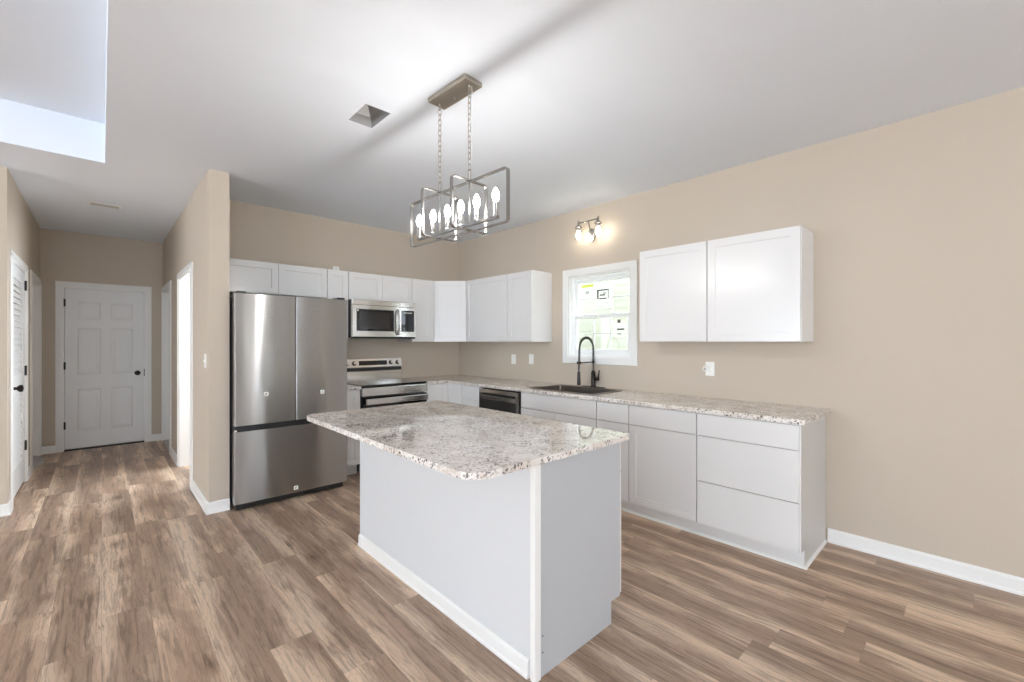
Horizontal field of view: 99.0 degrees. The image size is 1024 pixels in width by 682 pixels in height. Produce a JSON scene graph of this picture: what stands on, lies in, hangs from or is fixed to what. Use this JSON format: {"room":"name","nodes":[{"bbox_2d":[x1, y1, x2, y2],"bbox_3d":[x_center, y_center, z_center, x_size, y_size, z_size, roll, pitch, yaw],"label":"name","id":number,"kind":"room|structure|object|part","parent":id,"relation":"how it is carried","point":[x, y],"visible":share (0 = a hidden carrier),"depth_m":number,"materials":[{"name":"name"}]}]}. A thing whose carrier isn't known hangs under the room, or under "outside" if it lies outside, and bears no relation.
{"room":"kitchen","nodes":[
{"label":"kitchen","id":0,"kind":"room"},
{"bbox_2d":[0,166,39,504],"bbox_3d":[-4.915,-0.004,4.340,0.140,2.752,2.544,0,0,-43],"label":"wall","id":1,"kind":"structure","parent":0,"point":[19,229],"depth_m":3.51,"materials":[{"name":"beige paint"}]},
{"bbox_2d":[9,249,28,508],"bbox_3d":[-4.466,0.309,3.910,0.208,2.125,1.105,0,0,-43],"label":"door","id":2,"kind":"structure","parent":1,"relation":"in","point":[18,270],"depth_m":4.01,"materials":[{"name":"white paint"}]},
{"bbox_3d":[-4.140,0.392,3.663,0.072,0.063,0.063,0,0,-43],"label":"knob","id":3,"kind":"part","parent":2,"relation":"part of","materials":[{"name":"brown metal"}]},
{"bbox_2d":[28,464,32,479],"bbox_3d":[-4.918,1.326,4.460,0.020,0.092,0.315,0,0,-43],"label":"baseboard","id":4,"kind":"structure","parent":1,"relation":"attached to","point":[30,471],"depth_m":4.46,"materials":[{"name":"white paint"}]},
{"bbox_2d":[30,270,41,470],"bbox_3d":[-5.423,0.309,4.894,0.158,2.125,1.010,0,0,-43],"label":"door","id":5,"kind":"structure","parent":1,"relation":"in","point":[35,281],"depth_m":5.23,"materials":[{"name":"white paint"}]},
{"bbox_2d":[0,0,107,153],"bbox_3d":[-1.766,-1.590,-2.196,5.719,0.280,10.114,0,0,-43],"label":"skylight","id":6,"kind":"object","parent":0,"point":[53,53],"depth_m":2.71,"materials":[{"name":"white paint"}]},
{"bbox_2d":[40,228,162,446],"bbox_3d":[-4.306,-0.004,6.751,4.329,2.752,0.140,0,0,-43],"label":"wall","id":7,"kind":"structure","parent":0,"point":[64,255],"depth_m":5.62,"materials":[{"name":"beige paint"}]},
{"bbox_2d":[42,445,54,454],"bbox_3d":[-5.681,1.326,5.352,0.129,0.092,0.020,0,0,-43],"label":"baseboard","id":8,"kind":"structure","parent":7,"relation":"attached to","point":[47,449],"depth_m":5.35,"materials":[{"name":"white paint"}]},
{"bbox_2d":[55,281,151,452],"bbox_3d":[-5.333,0.309,5.746,0.918,2.125,0.200,0,0,-43],"label":"door","id":9,"kind":"structure","parent":7,"relation":"in","point":[103,332],"depth_m":5.70,"materials":[{"name":"white paint"}]},
{"bbox_2d":[152,433,161,440],"bbox_3d":[-4.920,1.326,6.066,0.122,0.092,0.020,0,0,-43],"label":"baseboard","id":10,"kind":"structure","parent":7,"relation":"attached to","point":[155,437],"depth_m":6.06,"materials":[{"name":"white paint"}]},
{"bbox_2d":[163,169,228,501],"bbox_3d":[-3.599,-0.004,4.849,0.141,2.752,3.602,0,0,-43],"label":"wall","id":11,"kind":"structure","parent":0,"point":[199,235],"depth_m":3.58,"materials":[{"name":"beige paint"}]},
{"bbox_2d":[161,280,170,452],"bbox_3d":[-4.474,0.309,5.768,0.158,2.125,1.035,0,0,-43],"label":"door","id":12,"kind":"structure","parent":11,"relation":"in","point":[166,289],"depth_m":6.06,"materials":[{"name":"white paint"}]},
{"bbox_2d":[169,446,176,465],"bbox_3d":[-3.941,1.326,5.096,0.020,0.092,0.675,0,0,-43],"label":"baseboard","id":13,"kind":"structure","parent":11,"relation":"attached to","point":[172,453],"depth_m":5.08,"materials":[{"name":"white paint"}]},
{"bbox_2d":[177,261,192,486],"bbox_3d":[-3.299,0.309,4.515,0.158,2.125,1.050,0,0,-43],"label":"door frame","id":14,"kind":"structure","parent":11,"relation":"attached to","point":[185,276],"depth_m":4.81,"materials":[{"name":"white paint"}]},
{"bbox_2d":[203,354,206,367],"bbox_3d":[-2.514,0.157,3.578,0.016,0.114,0.080,0,0,-43],"label":"light switch","id":15,"kind":"object","parent":11,"relation":"attached to","point":[205,355],"visible":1,"depth_m":3.56,"materials":[{"name":"white plastic"}]},
{"bbox_2d":[190,479,229,514],"bbox_3d":[-2.650,1.326,3.823,0.161,0.092,0.847,0,0,-43],"label":"baseboard","id":16,"kind":"structure","parent":11,"relation":"attached to","point":[222,505],"depth_m":3.55,"materials":[{"name":"white paint"}]},
{"bbox_2d":[229,200,457,377],"bbox_3d":[-1.840,-0.004,5.182,2.879,2.752,0.120,0,0,-43],"label":"wall","id":17,"kind":"structure","parent":0,"point":[259,233],"depth_m":5.13,"materials":[{"name":"beige paint"}]},
{"bbox_2d":[229,258,326,297],"bbox_3d":[-2.379,-0.610,4.370,0.930,0.304,0.324,0,0,-43],"label":"upper cabinet","id":18,"kind":"object","parent":17,"relation":"attached to","point":[252,277],"visible":0.71,"depth_m":4.24,"materials":[{"name":"white paint"}]},
{"bbox_3d":[-2.444,-0.610,4.100,0.459,0.296,0.019,0,0,-43],"label":"door","id":19,"kind":"part","parent":18,"relation":"part of","materials":[{"name":"white paint"}]},
{"bbox_3d":[-2.106,-0.610,4.417,0.462,0.296,0.019,0,0,-43],"label":"door","id":20,"kind":"part","parent":18,"relation":"part of","materials":[{"name":"white paint"}]},
{"bbox_2d":[324,269,347,341],"bbox_3d":[-1.958,-0.381,4.766,0.224,0.762,0.324,0,0,-43],"label":"upper cabinet","id":21,"kind":"object","parent":17,"relation":"attached to","point":[337,280],"visible":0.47,"depth_m":4.65,"materials":[{"name":"white paint"}]},
{"bbox_2d":[348,271,411,302],"bbox_3d":[-1.594,-0.610,5.107,0.774,0.304,0.324,0,0,-43],"label":"upper cabinet","id":22,"kind":"object","parent":17,"relation":"attached to","point":[363,286],"visible":0.75,"depth_m":4.97,"materials":[{"name":"white paint"}]},
{"bbox_3d":[-1.629,-0.610,4.865,0.385,0.296,0.019,0,0,-43],"label":"door","id":23,"kind":"part","parent":22,"relation":"part of","materials":[{"name":"white paint"}]},
{"bbox_2d":[348,299,415,338],"bbox_3d":[-1.543,-0.246,5.053,0.764,0.420,0.471,0,0,-43],"label":"microwave","id":24,"kind":"object","parent":22,"relation":"attached to","point":[366,318],"visible":0.97,"depth_m":4.89,"materials":[{"name":"grey metal"}]},
{"bbox_3d":[-1.514,-0.226,4.862,0.545,0.340,0.044,0,0,-43],"label":"door","id":25,"kind":"part","parent":24,"relation":"part of","materials":[{"name":"silver metal"}]},
{"bbox_3d":[-1.434,-0.428,4.937,0.764,0.057,0.044,0,0,-43],"label":"vent trim","id":26,"kind":"part","parent":24,"relation":"part of","materials":[{"name":"silver metal"}]},
{"bbox_3d":[-1.300,-0.223,4.997,0.027,0.301,0.059,0,0,-43],"label":"door handle","id":27,"kind":"part","parent":24,"relation":"part of","materials":[{"name":"silver metal"}]},
{"bbox_3d":[-1.235,-0.226,5.125,0.216,0.340,0.044,0,0,-43],"label":"control panel","id":28,"kind":"part","parent":24,"relation":"part of","materials":[{"name":"silver metal"}]},
{"bbox_3d":[-1.348,-0.610,5.128,0.378,0.296,0.019,0,0,-43],"label":"door","id":29,"kind":"part","parent":22,"relation":"part of","materials":[{"name":"white paint"}]},
{"bbox_2d":[399,278,433,341],"bbox_3d":[-1.197,-0.381,5.479,0.314,0.762,0.324,0,0,-43],"label":"upper cabinet","id":30,"kind":"object","parent":17,"relation":"attached to","point":[422,290],"visible":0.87,"depth_m":5.37,"materials":[{"name":"white paint"}]},
{"bbox_3d":[-1.093,-0.381,5.368,0.307,0.754,0.019,0,0,-43],"label":"door","id":31,"kind":"part","parent":30,"relation":"part of","materials":[{"name":"white paint"}]},
{"bbox_2d":[433,281,466,341],"bbox_3d":[-0.764,-0.381,5.693,0.609,0.762,0.604,0,0,-43],"label":"upper cabinet","id":32,"kind":"object","parent":17,"relation":"attached to","point":[449,296],"visible":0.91,"depth_m":5.46,"materials":[{"name":"white paint"}]},
{"bbox_2d":[0,0,1023,242],"bbox_3d":[-1.420,-1.415,-0.647,10.643,0.070,15.000,0,0,-43],"label":"ceiling","id":33,"kind":"structure","parent":0,"point":[585,103],"depth_m":2.41,"materials":[{"name":"white paint"}]},
{"bbox_2d":[88,201,120,208],"bbox_3d":[-4.109,-1.376,4.413,0.246,0.008,0.120,0,0,-43],"label":"ceiling vent","id":34,"kind":"object","parent":33,"relation":"in","point":[89,202],"visible":1,"depth_m":4.41,"materials":[{"name":"white plastic"}]},
{"bbox_2d":[349,104,390,127],"bbox_3d":[-0.877,-1.435,2.647,0.207,0.109,0.302,0,0,-43],"label":"ceiling vent","id":35,"kind":"object","parent":33,"relation":"attached to","point":[369,116],"visible":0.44,"depth_m":2.76,"materials":[{"name":"white metal"}]},
{"bbox_2d":[410,74,509,246],"bbox_3d":[-0.318,-0.979,2.403,0.256,0.800,0.840,0,0,-43],"label":"chandelier","id":36,"kind":"object","parent":33,"relation":"hanging from","point":[465,85],"visible":1,"depth_m":2.36,"materials":[{"name":"silver metal"}]},
{"bbox_3d":[-0.411,-0.720,2.494,0.020,0.269,0.244,0,0,44],"label":"cross frame","id":37,"kind":"part","parent":36,"relation":"part of","materials":[{"name":"silver metal"}]},
{"bbox_3d":[-0.411,-1.130,2.494,0.016,0.455,0.016,0,0,-1],"label":"chain","id":38,"kind":"part","parent":36,"relation":"part of","materials":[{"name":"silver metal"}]},
{"bbox_3d":[-0.411,-0.734,2.494,0.010,0.220,0.010,0,0,-43],"label":"stem","id":39,"kind":"part","parent":36,"relation":"part of","materials":[{"name":"silver metal"}]},
{"bbox_2d":[417,188,498,240],"bbox_3d":[-0.319,-0.689,2.404,0.063,0.154,0.696,0,0,-43],"label":"bulbs","id":40,"kind":"object","parent":36,"relation":"on","point":[495,195],"depth_m":2.35,"materials":[{"name":"white glass"}]},
{"bbox_3d":[-0.318,-0.714,2.403,0.058,0.269,0.840,0,0,-43],"label":"long frame","id":41,"kind":"part","parent":36,"relation":"part of","materials":[{"name":"silver metal"}]},
{"bbox_3d":[-0.225,-0.720,2.312,0.020,0.269,0.244,0,0,44],"label":"cross frame","id":42,"kind":"part","parent":36,"relation":"part of","materials":[{"name":"silver metal"}]},
{"bbox_3d":[-0.225,-0.734,2.312,0.010,0.220,0.010,0,0,-43],"label":"stem","id":43,"kind":"part","parent":36,"relation":"part of","materials":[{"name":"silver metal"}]},
{"bbox_3d":[-0.225,-1.130,2.312,0.021,0.455,0.021,0,0,-43],"label":"chain","id":44,"kind":"part","parent":36,"relation":"part of","materials":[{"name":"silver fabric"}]},
{"bbox_3d":[-0.215,-1.105,2.307,0.024,0.490,0.012,0,0,4],"label":"power cord","id":45,"kind":"part","parent":36,"relation":"part of","materials":[{"name":"white plastic"}]},
{"bbox_2d":[0,440,1023,681],"bbox_3d":[-1.420,1.402,-0.647,10.643,0.060,15.000,0,0,-43],"label":"floor","id":46,"kind":"structure","parent":0,"point":[112,569],"depth_m":2.25,"materials":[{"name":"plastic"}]},
{"bbox_2d":[229,291,346,509],"bbox_3d":[-2.182,0.479,4.128,0.915,1.785,0.869,0,0,-43],"label":"refrigerator","id":47,"kind":"object","parent":46,"relation":"on","point":[288,354],"visible":0.91,"depth_m":3.75,"materials":[{"name":"grey metal"}]},
{"bbox_3d":[-2.078,0.144,3.684,0.458,1.075,0.078,0,0,-43],"label":"door","id":48,"kind":"part","parent":47,"relation":"part of","materials":[{"name":"silver metal"}]},
{"bbox_3d":[-1.912,1.021,3.840,0.914,0.582,0.078,0,0,-43],"label":"freezer drawer","id":49,"kind":"part","parent":47,"relation":"part of","materials":[{"name":"silver metal"}]},
{"bbox_3d":[-1.743,0.144,3.999,0.450,1.075,0.078,0,0,-43],"label":"door","id":50,"kind":"part","parent":47,"relation":"part of","materials":[{"name":"silver metal"}]},
{"bbox_2d":[347,389,359,474],"bbox_3d":[-1.854,0.930,4.654,0.219,0.883,0.629,0,0,-43],"label":"base cabinet","id":51,"kind":"object","parent":46,"relation":"on","point":[353,396],"visible":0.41,"depth_m":4.46,"materials":[{"name":"white paint"}]},
{"bbox_2d":[347,384,360,389],"bbox_3d":[-1.847,0.473,4.645,0.223,0.030,0.651,0,0,-43],"label":"countertop","id":52,"kind":"structure","parent":51,"relation":"on","point":[349,387],"depth_m":4.46,"materials":[{"name":"stone"}]},
{"bbox_2d":[347,358,427,471],"bbox_3d":[-1.451,0.786,4.954,0.768,1.172,0.705,0,0,-43],"label":"range","id":53,"kind":"object","parent":46,"relation":"on","point":[381,382],"visible":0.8,"depth_m":4.92,"materials":[{"name":"grey metal"}]},
{"bbox_2d":[347,378,425,387],"bbox_3d":[-1.472,0.464,4.977,0.768,0.026,0.623,0,0,-43],"label":"cooktop","id":54,"kind":"object","parent":53,"relation":"in","point":[363,382],"depth_m":4.86,"materials":[{"name":"black glass"}]},
{"bbox_3d":[-1.268,0.857,4.760,0.760,0.561,0.048,0,0,-43],"label":"oven door","id":55,"kind":"part","parent":53,"relation":"part of","materials":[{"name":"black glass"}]},
{"bbox_3d":[-1.231,0.619,4.720,0.728,0.062,0.064,0,0,-43],"label":"oven handle","id":56,"kind":"part","parent":53,"relation":"part of","materials":[{"name":"silver metal"}]},
{"bbox_2d":[424,383,461,403],"bbox_3d":[-0.767,0.930,5.476,0.909,0.883,0.916,0,0,-43],"label":"base cabinet","id":57,"kind":"object","parent":46,"relation":"on","point":[448,392],"visible":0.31,"depth_m":5.14,"materials":[{"name":"white paint"}]},
{"bbox_3d":[-0.885,0.877,5.144,0.276,0.757,0.019,0,0,-43],"label":"door","id":58,"kind":"part","parent":57,"relation":"part of","materials":[{"name":"white paint"}]},
{"bbox_3d":[-0.672,0.877,5.135,0.019,0.757,0.282,0,0,-43],"label":"door","id":59,"kind":"part","parent":57,"relation":"part of","materials":[{"name":"white paint"}]},
{"bbox_2d":[405,374,830,424],"bbox_3d":[0.387,0.473,4.249,0.905,0.030,4.287,0,0,-43],"label":"countertop","id":60,"kind":"structure","parent":57,"relation":"on","point":[791,414],"depth_m":3.40,"materials":[{"name":"stone"}]},
{"bbox_2d":[529,384,621,394],"bbox_3d":[0.598,0.555,4.208,0.505,0.206,0.795,0,0,-43],"label":"sink","id":61,"kind":"object","parent":60,"relation":"in","point":[558,387],"visible":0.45,"depth_m":4.39,"materials":[{"name":"metal"}]},
{"bbox_2d":[577,336,604,387],"bbox_3d":[0.734,0.202,4.315,0.281,0.511,0.270,0,0,-43],"label":"faucet","id":62,"kind":"object","parent":60,"relation":"on","point":[593,378],"visible":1,"depth_m":4.33,"materials":[{"name":"black metal"}]},
{"bbox_2d":[462,385,483,406],"bbox_3d":[-0.239,0.930,5.119,0.628,0.883,0.325,0,0,-43],"label":"base cabinet","id":63,"kind":"object","parent":46,"relation":"on","point":[470,394],"visible":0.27,"depth_m":4.90,"materials":[{"name":"white paint"}]},
{"bbox_3d":[-0.462,0.804,4.911,0.019,0.307,0.318,0,0,-43],"label":"drawer","id":64,"kind":"part","parent":63,"relation":"part of","materials":[{"name":"white paint"}]},
{"bbox_3d":[-0.462,0.572,4.911,0.019,0.145,0.318,0,0,-43],"label":"drawer","id":65,"kind":"part","parent":63,"relation":"part of","materials":[{"name":"white paint"}]},
{"bbox_2d":[358,441,620,681],"bbox_3d":[-0.241,0.928,2.568,0.646,0.887,1.648,0,0,-43],"label":"kitchen island","id":66,"kind":"object","parent":46,"relation":"on","point":[526,562],"visible":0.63,"depth_m":2.02,"materials":[{"name":"laminate"}]},
{"bbox_3d":[-0.484,1.334,2.367,0.016,0.075,1.608,0,0,-43],"label":"baseboard","id":67,"kind":"part","parent":66,"relation":"part of","materials":[{"name":"white paint"}]},
{"bbox_3d":[-0.470,0.928,2.373,0.012,0.887,1.620,0,0,-43],"label":"panel","id":68,"kind":"part","parent":66,"relation":"part of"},
{"bbox_2d":[307,400,629,479],"bbox_3d":[-0.357,0.471,2.457,1.002,0.026,1.708,0,0,-43],"label":"island countertop","id":69,"kind":"structure","parent":66,"relation":"on","point":[460,441],"depth_m":2.13,"materials":[{"name":"stone"}]},
{"bbox_3d":[0.325,0.928,1.983,0.582,0.887,0.004,0,0,-43],"label":"panel","id":70,"kind":"part","parent":66,"relation":"part of","materials":[{"name":"laminate"}]},
{"bbox_3d":[0.358,0.954,2.387,0.019,0.605,0.536,0,0,-43],"label":"door","id":71,"kind":"part","parent":66,"relation":"part of","materials":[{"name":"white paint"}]},
{"bbox_2d":[479,387,521,414],"bbox_3d":[0.078,0.938,4.750,0.613,0.868,0.631,0,0,-43],"label":"dishwasher","id":72,"kind":"object","parent":46,"relation":"on","point":[509,401],"visible":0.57,"depth_m":4.52,"materials":[{"name":"black metal"}]},
{"bbox_3d":[-0.155,0.819,4.554,0.002,0.407,0.562,0,0,-43],"label":"panel","id":73,"kind":"part","parent":72,"relation":"part of","materials":[{"name":"black metal"}]},
{"bbox_3d":[-0.139,0.560,4.563,0.004,0.022,0.530,0,0,-43],"label":"pocket handle","id":74,"kind":"part","parent":72,"relation":"part of","materials":[{"name":"black plastic"}]},
{"bbox_2d":[521,392,597,427],"bbox_3d":[0.626,0.930,4.197,0.628,0.883,0.905,0,0,-43],"label":"base cabinet","id":75,"kind":"object","parent":46,"relation":"on","point":[578,411],"visible":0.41,"depth_m":3.94,"materials":[{"name":"white paint"}]},
{"bbox_3d":[0.250,0.954,4.152,0.019,0.605,0.449,0,0,-43],"label":"door","id":76,"kind":"part","parent":75,"relation":"part of","materials":[{"name":"white paint"}]},
{"bbox_3d":[0.558,0.954,3.824,0.019,0.605,0.446,0,0,-43],"label":"door","id":77,"kind":"part","parent":75,"relation":"part of","materials":[{"name":"white paint"}]},
{"bbox_2d":[621,507,826,569],"bbox_3d":[1.155,1.364,3.671,0.533,0.016,2.366,0,0,-43],"label":"trim","id":78,"kind":"structure","parent":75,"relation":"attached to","point":[823,544],"depth_m":2.93,"materials":[{"name":"white paint"}]},
{"bbox_2d":[597,401,634,511],"bbox_3d":[1.040,0.930,3.756,0.628,0.883,0.304,0,0,-43],"label":"base cabinet","id":79,"kind":"object","parent":46,"relation":"on","point":[610,416],"visible":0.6,"depth_m":3.49,"materials":[{"name":"white paint"}]},
{"bbox_3d":[0.818,0.572,3.547,0.019,0.145,0.298,0,0,-43],"label":"drawer","id":80,"kind":"part","parent":79,"relation":"part of","materials":[{"name":"white paint"}]},
{"bbox_3d":[0.818,0.954,3.547,0.019,0.605,0.298,0,0,-43],"label":"door","id":81,"kind":"part","parent":79,"relation":"part of","materials":[{"name":"white paint"}]},
{"bbox_2d":[629,405,701,532],"bbox_3d":[1.328,0.930,3.449,0.628,0.883,0.536,0,0,-43],"label":"base cabinet","id":82,"kind":"object","parent":46,"relation":"on","point":[663,480],"visible":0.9,"depth_m":3.23,"materials":[{"name":"white paint"}]},
{"bbox_3d":[1.106,0.572,3.240,0.019,0.145,0.528,0,0,-43],"label":"drawer","id":83,"kind":"part","parent":82,"relation":"part of","materials":[{"name":"white paint"}]},
{"bbox_2d":[697,413,825,565],"bbox_3d":[1.723,0.930,3.027,0.628,0.883,0.619,0,0,-43],"label":"base cabinet","id":84,"kind":"object","parent":46,"relation":"on","point":[761,484],"visible":0.88,"depth_m":2.79,"materials":[{"name":"white paint"}]},
{"bbox_3d":[1.499,1.111,2.821,0.019,0.291,0.606,0,0,-43],"label":"drawer","id":85,"kind":"part","parent":84,"relation":"part of","materials":[{"name":"white paint"}]},
{"bbox_3d":[1.499,0.804,2.821,0.019,0.307,0.606,0,0,-43],"label":"drawer","id":86,"kind":"part","parent":84,"relation":"part of","materials":[{"name":"white paint"}]},
{"bbox_3d":[1.499,0.572,2.821,0.019,0.145,0.606,0,0,-43],"label":"drawer","id":87,"kind":"part","parent":84,"relation":"part of","materials":[{"name":"white paint"}]},
{"bbox_3d":[1.941,0.930,2.809,0.609,0.883,0.002,0,0,-43],"label":"panel","id":88,"kind":"part","parent":84,"relation":"part of","materials":[{"name":"laminate"}]},
{"bbox_2d":[458,87,1023,577],"bbox_3d":[2.366,-0.004,2.905,0.140,2.752,14.600,0,0,-43],"label":"wall","id":89,"kind":"structure","parent":0,"point":[915,355],"depth_m":2.79,"materials":[{"name":"beige paint"}]},
{"bbox_2d":[466,274,508,341],"bbox_3d":[-0.194,-0.381,5.293,0.324,0.762,0.762,0,0,-43],"label":"upper cabinet","id":90,"kind":"object","parent":89,"relation":"attached to","point":[486,298],"visible":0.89,"depth_m":5.17,"materials":[{"name":"white paint"}]},
{"bbox_2d":[511,354,515,363],"bbox_3d":[0.018,0.212,5.299,0.007,0.114,0.070,0,0,-43],"label":"wall outlet","id":91,"kind":"object","parent":89,"relation":"attached to","point":[513,357],"visible":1,"depth_m":5.29,"materials":[{"name":"white plastic"}]},
{"bbox_2d":[508,270,551,341],"bbox_3d":[0.196,-0.381,4.878,0.324,0.762,0.376,0,0,-43],"label":"upper cabinet","id":92,"kind":"object","parent":89,"relation":"attached to","point":[529,292],"visible":1,"depth_m":4.75,"materials":[{"name":"white paint"}]},
{"bbox_3d":[0.085,-0.381,4.773,0.019,0.754,0.370,0,0,-43],"label":"door","id":93,"kind":"part","parent":92,"relation":"part of","materials":[{"name":"white paint"}]},
{"bbox_2d":[529,354,533,363],"bbox_3d":[0.223,0.202,5.080,0.009,0.114,0.070,0,0,-43],"label":"light switch","id":94,"kind":"object","parent":89,"relation":"attached to","point":[531,356],"visible":1,"depth_m":5.07,"materials":[{"name":"white plastic"}]},
{"bbox_2d":[575,215,601,241],"bbox_3d":[0.783,-1.123,4.375,0.156,0.217,0.328,0,0,-43],"label":"vanity light","id":95,"kind":"object","parent":89,"relation":"attached to","point":[592,233],"visible":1,"depth_m":4.41,"materials":[{"name":"white glass"}]},
{"bbox_3d":[0.676,-1.085,4.439,0.054,0.080,0.054,0,0,-43],"label":"bulb","id":96,"kind":"part","parent":95,"relation":"part of","materials":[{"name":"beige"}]},
{"bbox_3d":[0.840,-1.085,4.264,0.054,0.080,0.054,0,0,-43],"label":"bulb","id":97,"kind":"part","parent":95,"relation":"part of","materials":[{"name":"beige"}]},
{"bbox_2d":[563,260,637,365],"bbox_3d":[0.905,-0.268,4.442,0.148,0.990,0.900,0,0,-43],"label":"window","id":98,"kind":"structure","parent":89,"relation":"in","point":[604,296],"depth_m":4.45,"materials":[{"name":"white paint"}]},
{"bbox_2d":[581,284,592,287],"bbox_3d":[0.796,-0.587,4.620,0.001,0.028,0.156,0,0,-43],"label":"sticker","id":99,"kind":"object","parent":98,"relation":"attached to","point":[582,285],"depth_m":4.62,"materials":[{"name":"yellow paper"}]},
{"bbox_3d":[0.926,-0.268,4.461,0.080,0.822,0.732,0,0,-43],"label":"frame","id":100,"kind":"part","parent":98,"relation":"part of","materials":[{"name":"white plastic"}]},
{"bbox_3d":[0.913,-0.079,4.449,0.030,0.399,0.688,0,0,-43],"label":"sash","id":101,"kind":"part","parent":98,"relation":"part of","materials":[{"name":"white plastic"}]},
{"bbox_2d":[578,318,627,349],"bbox_3d":[0.915,-0.082,4.450,0.004,0.321,0.620,0,0,-43],"label":"grille","id":102,"kind":"object","parent":98,"relation":"attached to","point":[619,324],"depth_m":4.32,"materials":[{"name":"white plastic"}]},
{"bbox_3d":[0.937,-0.450,4.472,0.030,0.415,0.688,0,0,-43],"label":"sash","id":103,"kind":"part","parent":98,"relation":"part of","materials":[{"name":"glass"}]},
{"bbox_2d":[580,280,629,314],"bbox_3d":[0.939,-0.450,4.473,0.004,0.347,0.620,0,0,-43],"label":"grille","id":104,"kind":"object","parent":98,"relation":"attached to","point":[604,296],"depth_m":4.51,"materials":[{"name":"white plastic"}]},
{"bbox_2d":[640,241,707,341],"bbox_3d":[1.389,-0.381,3.605,0.324,0.762,0.567,0,0,-43],"label":"upper cabinet","id":105,"kind":"object","parent":89,"relation":"attached to","point":[673,280],"visible":0.89,"depth_m":3.48,"materials":[{"name":"white paint"}]},
{"bbox_2d":[702,362,713,375],"bbox_3d":[1.603,0.222,3.581,0.047,0.114,0.087,0,0,-43],"label":"wall outlet","id":106,"kind":"object","parent":89,"relation":"attached to","point":[708,368],"visible":1,"depth_m":3.58,"materials":[{"name":"white plastic"}]},
{"bbox_3d":[1.624,0.222,3.589,0.006,0.114,0.070,0,0,-43],"label":"plate","id":107,"kind":"part","parent":106,"relation":"part of","materials":[{"name":"white plastic"}]},
{"bbox_2d":[708,225,813,341],"bbox_3d":[1.791,-0.381,3.178,0.324,0.762,0.604,0,0,-43],"label":"upper cabinet","id":108,"kind":"object","parent":89,"relation":"attached to","point":[761,284],"visible":1,"depth_m":3.03,"materials":[{"name":"white paint"}]},
{"bbox_2d":[827,528,1023,595],"bbox_3d":[4.734,1.326,0.264,0.020,0.092,7.506,0,0,-43],"label":"baseboard","id":109,"kind":"structure","parent":89,"relation":"attached to","point":[1013,584],"depth_m":2.62,"materials":[{"name":"white paint"}]},
{"bbox_3d":[-6.301,-0.004,1.392,5.914,2.752,0.140,0,0,-43],"label":"wall","id":110,"kind":"structure","parent":0,"visible":0},
{"bbox_2d":[0,500,12,516],"bbox_3d":[-6.221,1.326,1.424,6.074,0.092,0.119,0,0,-43],"label":"baseboard","id":111,"kind":"structure","parent":110,"relation":"attached to","point":[5,509],"depth_m":3.45,"materials":[{"name":"white paint"}]},
{"label":"outside","id":112,"kind":"structure","parent":0,"visible":0},
{"bbox_3d":[1.883,1.597,5.880,3.207,0.150,12.000,0,0,-43],"label":"lawn","id":113,"kind":"structure","parent":112,"visible":0},
{"bbox_2d":[578,278,629,349],"bbox_3d":[3.047,-0.348,6.972,0.016,3.640,12.000,0,0,-43],"label":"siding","id":114,"kind":"object","parent":113,"relation":"on","point":[621,287],"depth_m":8.32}
]}

